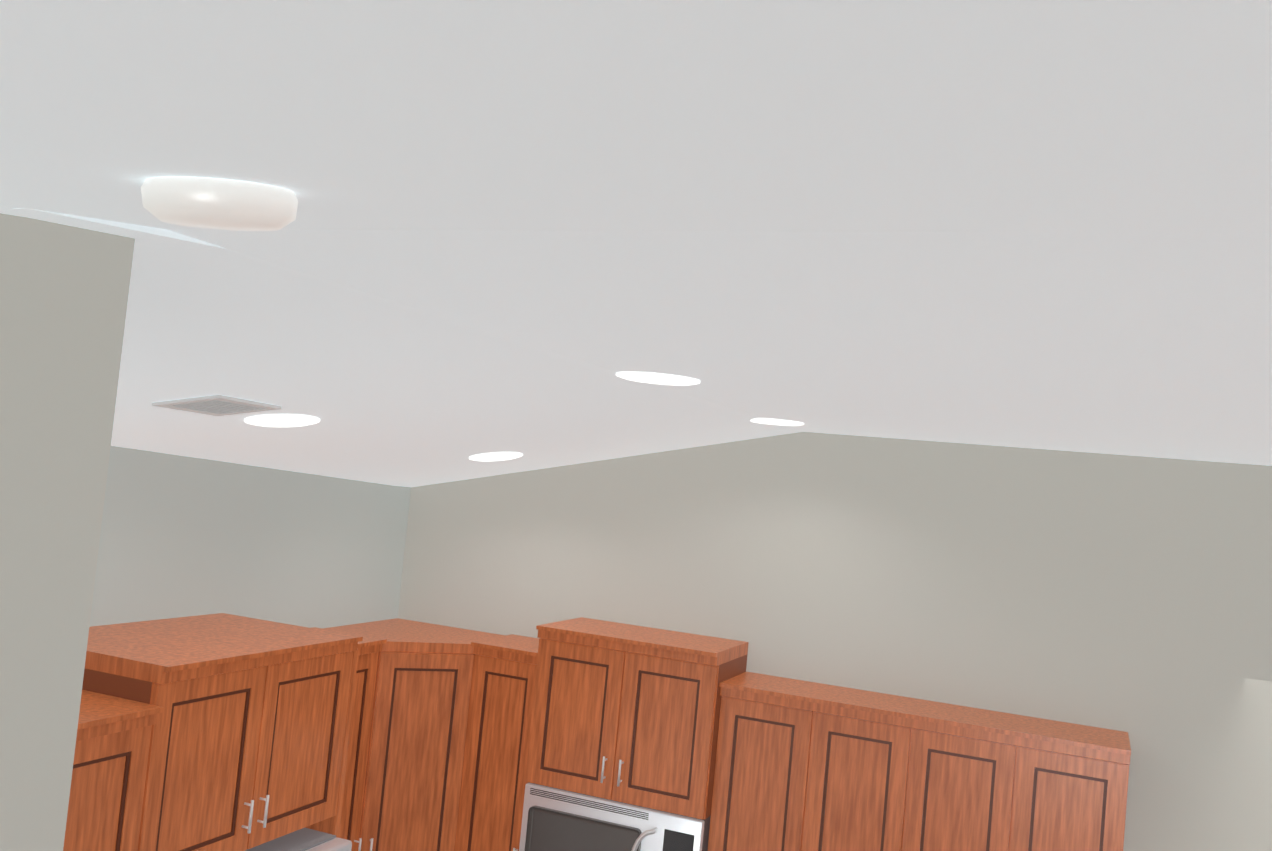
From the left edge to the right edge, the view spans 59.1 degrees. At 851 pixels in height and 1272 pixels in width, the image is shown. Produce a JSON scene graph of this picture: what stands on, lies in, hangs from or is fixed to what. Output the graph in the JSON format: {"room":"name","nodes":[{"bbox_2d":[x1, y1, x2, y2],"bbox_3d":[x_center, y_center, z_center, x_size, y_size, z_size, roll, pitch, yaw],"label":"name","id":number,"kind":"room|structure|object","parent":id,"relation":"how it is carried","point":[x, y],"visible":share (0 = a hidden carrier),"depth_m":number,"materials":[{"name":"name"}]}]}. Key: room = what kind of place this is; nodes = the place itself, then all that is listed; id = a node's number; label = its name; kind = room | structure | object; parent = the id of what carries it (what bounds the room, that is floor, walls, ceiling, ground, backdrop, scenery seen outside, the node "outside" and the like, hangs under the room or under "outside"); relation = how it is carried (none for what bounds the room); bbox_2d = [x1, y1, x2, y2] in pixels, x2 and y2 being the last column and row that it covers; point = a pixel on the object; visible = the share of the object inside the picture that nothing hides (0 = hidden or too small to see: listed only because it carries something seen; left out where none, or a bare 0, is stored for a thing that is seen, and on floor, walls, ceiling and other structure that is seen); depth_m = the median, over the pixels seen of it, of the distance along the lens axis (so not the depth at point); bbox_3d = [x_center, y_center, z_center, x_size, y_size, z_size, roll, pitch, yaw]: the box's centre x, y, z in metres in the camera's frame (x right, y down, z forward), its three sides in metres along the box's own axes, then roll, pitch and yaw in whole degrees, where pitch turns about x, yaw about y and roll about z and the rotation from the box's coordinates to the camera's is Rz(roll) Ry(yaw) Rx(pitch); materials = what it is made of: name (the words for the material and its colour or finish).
{"room":"kitchen","nodes":[
{"label":"kitchen","id":0,"kind":"room"},
{"bbox_2d":[0,213,134,850],"bbox_3d":[-1.519,1.189,-0.268,0.100,3.500,3.600,4,-3,22],"label":"wall","id":1,"kind":"structure","parent":0,"point":[64,291],"depth_m":1.36,"materials":[{"name":"grey paint"}]},
{"bbox_2d":[89,446,410,627],"bbox_3d":[-2.113,1.358,4.382,1.110,3.500,2.590,4,-3,22],"label":"wall","id":2,"kind":"structure","parent":0,"point":[183,536],"depth_m":4.27,"materials":[{"name":"grey paint"}]},
{"bbox_2d":[82,613,361,850],"bbox_3d":[-1.464,1.004,3.640,0.600,0.615,0.901,4,-3,22],"label":"upper cabinet","id":3,"kind":"object","parent":2,"relation":"attached to","point":[249,747],"depth_m":3.48,"materials":[{"name":"brown wood"}]},
{"bbox_2d":[314,641,385,850],"bbox_3d":[-1.299,1.322,4.373,0.390,0.945,0.571,4,-3,22],"label":"upper cabinet","id":4,"kind":"object","parent":2,"relation":"attached to","point":[352,827],"depth_m":4.50,"materials":[{"name":"brown wood"}]},
{"bbox_2d":[0,0,1271,486],"bbox_3d":[1.003,0.077,0.662,9.810,0.922,7.330,4,-3,22],"label":"ceiling","id":5,"kind":"structure","parent":0,"point":[528,228],"depth_m":1.03,"materials":[{"name":"white paint"}]},
{"bbox_2d":[152,395,281,415],"bbox_3d":[-1.112,-0.052,2.988,0.219,0.049,0.241,4,-3,22],"label":"ceiling vent","id":6,"kind":"object","parent":5,"relation":"in","point":[217,405],"visible":1,"depth_m":2.96,"materials":[{"name":"grey metal"}]},
{"bbox_2d":[141,177,297,230],"bbox_3d":[-0.366,-0.194,0.988,0.130,0.046,0.129,4,-3,22],"label":"ceiling light","id":7,"kind":"object","parent":5,"relation":"attached to","point":[220,204],"visible":1,"depth_m":0.94,"materials":[{"name":"white glass"}]},
{"bbox_2d":[244,414,319,426],"bbox_3d":[-1.040,-0.013,3.302,0.210,0.042,0.212,4,-3,22],"label":"recessed light","id":8,"kind":"object","parent":5,"relation":"in","point":[282,420],"visible":1,"depth_m":3.26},
{"bbox_2d":[469,452,522,461],"bbox_3d":[-0.558,0.124,4.469,0.209,0.048,0.212,4,-3,22],"label":"recessed light","id":9,"kind":"object","parent":5,"relation":"in","point":[497,456],"visible":1,"depth_m":4.42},
{"bbox_2d":[616,372,699,385],"bbox_3d":[0.055,-0.116,2.812,0.212,0.010,0.212,4,-3,22],"label":"recessed light","id":10,"kind":"object","parent":5,"relation":"in","point":[657,378],"visible":1,"depth_m":2.76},
{"bbox_2d":[750,418,803,425],"bbox_3d":[0.502,-0.012,4.073,0.212,0.010,0.212,4,-3,22],"label":"recessed light","id":11,"kind":"object","parent":5,"relation":"in","point":[775,422],"visible":0.88,"depth_m":4.00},
{"bbox_2d":[398,432,1271,850],"bbox_3d":[2.752,1.787,3.690,8.650,3.500,0.150,4,-3,22],"label":"wall","id":12,"kind":"structure","parent":0,"point":[1130,596],"depth_m":4.35,"materials":[{"name":"grey paint"}]},
{"bbox_2d":[310,618,525,850],"bbox_3d":[-0.977,1.370,4.794,0.671,0.950,0.671,4,-3,22],"label":"upper cabinet","id":13,"kind":"object","parent":12,"relation":"attached to","point":[397,734],"depth_m":4.63,"materials":[{"name":"brown wood"}]},
{"bbox_2d":[462,637,533,850],"bbox_3d":[-0.542,1.413,4.765,0.372,0.945,0.391,4,-3,22],"label":"upper cabinet","id":14,"kind":"object","parent":12,"relation":"attached to","point":[494,796],"depth_m":4.65,"materials":[{"name":"brown wood"}]},
{"bbox_2d":[518,617,749,819],"bbox_3d":[0.007,1.168,4.559,0.760,0.615,0.400,4,-3,22],"label":"upper cabinet","id":15,"kind":"object","parent":12,"relation":"attached to","point":[629,714],"depth_m":4.37,"materials":[{"name":"brown wood"}]},
{"bbox_2d":[519,782,710,850],"bbox_3d":[-0.053,1.697,4.510,0.754,0.443,0.449,4,-3,22],"label":"microwave","id":16,"kind":"object","parent":15,"relation":"attached to","point":[555,819],"visible":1,"depth_m":4.37,"materials":[{"name":"silver metal"}]},
{"bbox_2d":[708,673,901,850],"bbox_3d":[0.706,1.508,4.284,0.782,0.945,0.330,4,-3,22],"label":"upper cabinet","id":17,"kind":"object","parent":12,"relation":"attached to","point":[802,764],"depth_m":4.18,"materials":[{"name":"brown wood"}]},
{"bbox_2d":[878,697,1130,850],"bbox_3d":[1.311,1.554,4.034,0.782,0.945,0.330,4,-3,22],"label":"upper cabinet","id":18,"kind":"object","parent":12,"relation":"attached to","point":[959,778],"depth_m":3.92,"materials":[{"name":"brown wood"}]},
{"bbox_3d":[0.725,3.250,0.499,9.860,0.100,7.430,4,-3,22],"label":"floor","id":19,"kind":"structure","parent":0,"visible":0},
{"bbox_2d":[63,690,162,850],"bbox_3d":[-1.777,1.906,3.000,0.633,2.340,0.368,4,-3,22],"label":"tall cabinet","id":20,"kind":"object","parent":19,"relation":"on","point":[108,780],"visible":0.44,"depth_m":3.00,"materials":[{"name":"brown wood"}]},
{"bbox_2d":[245,828,351,850],"bbox_3d":[-1.492,2.243,3.545,0.731,1.753,0.848,4,-3,22],"label":"refrigerator","id":21,"kind":"object","parent":19,"relation":"on","point":[305,839],"visible":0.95,"depth_m":3.80,"materials":[{"name":"silver metal"}]}
]}

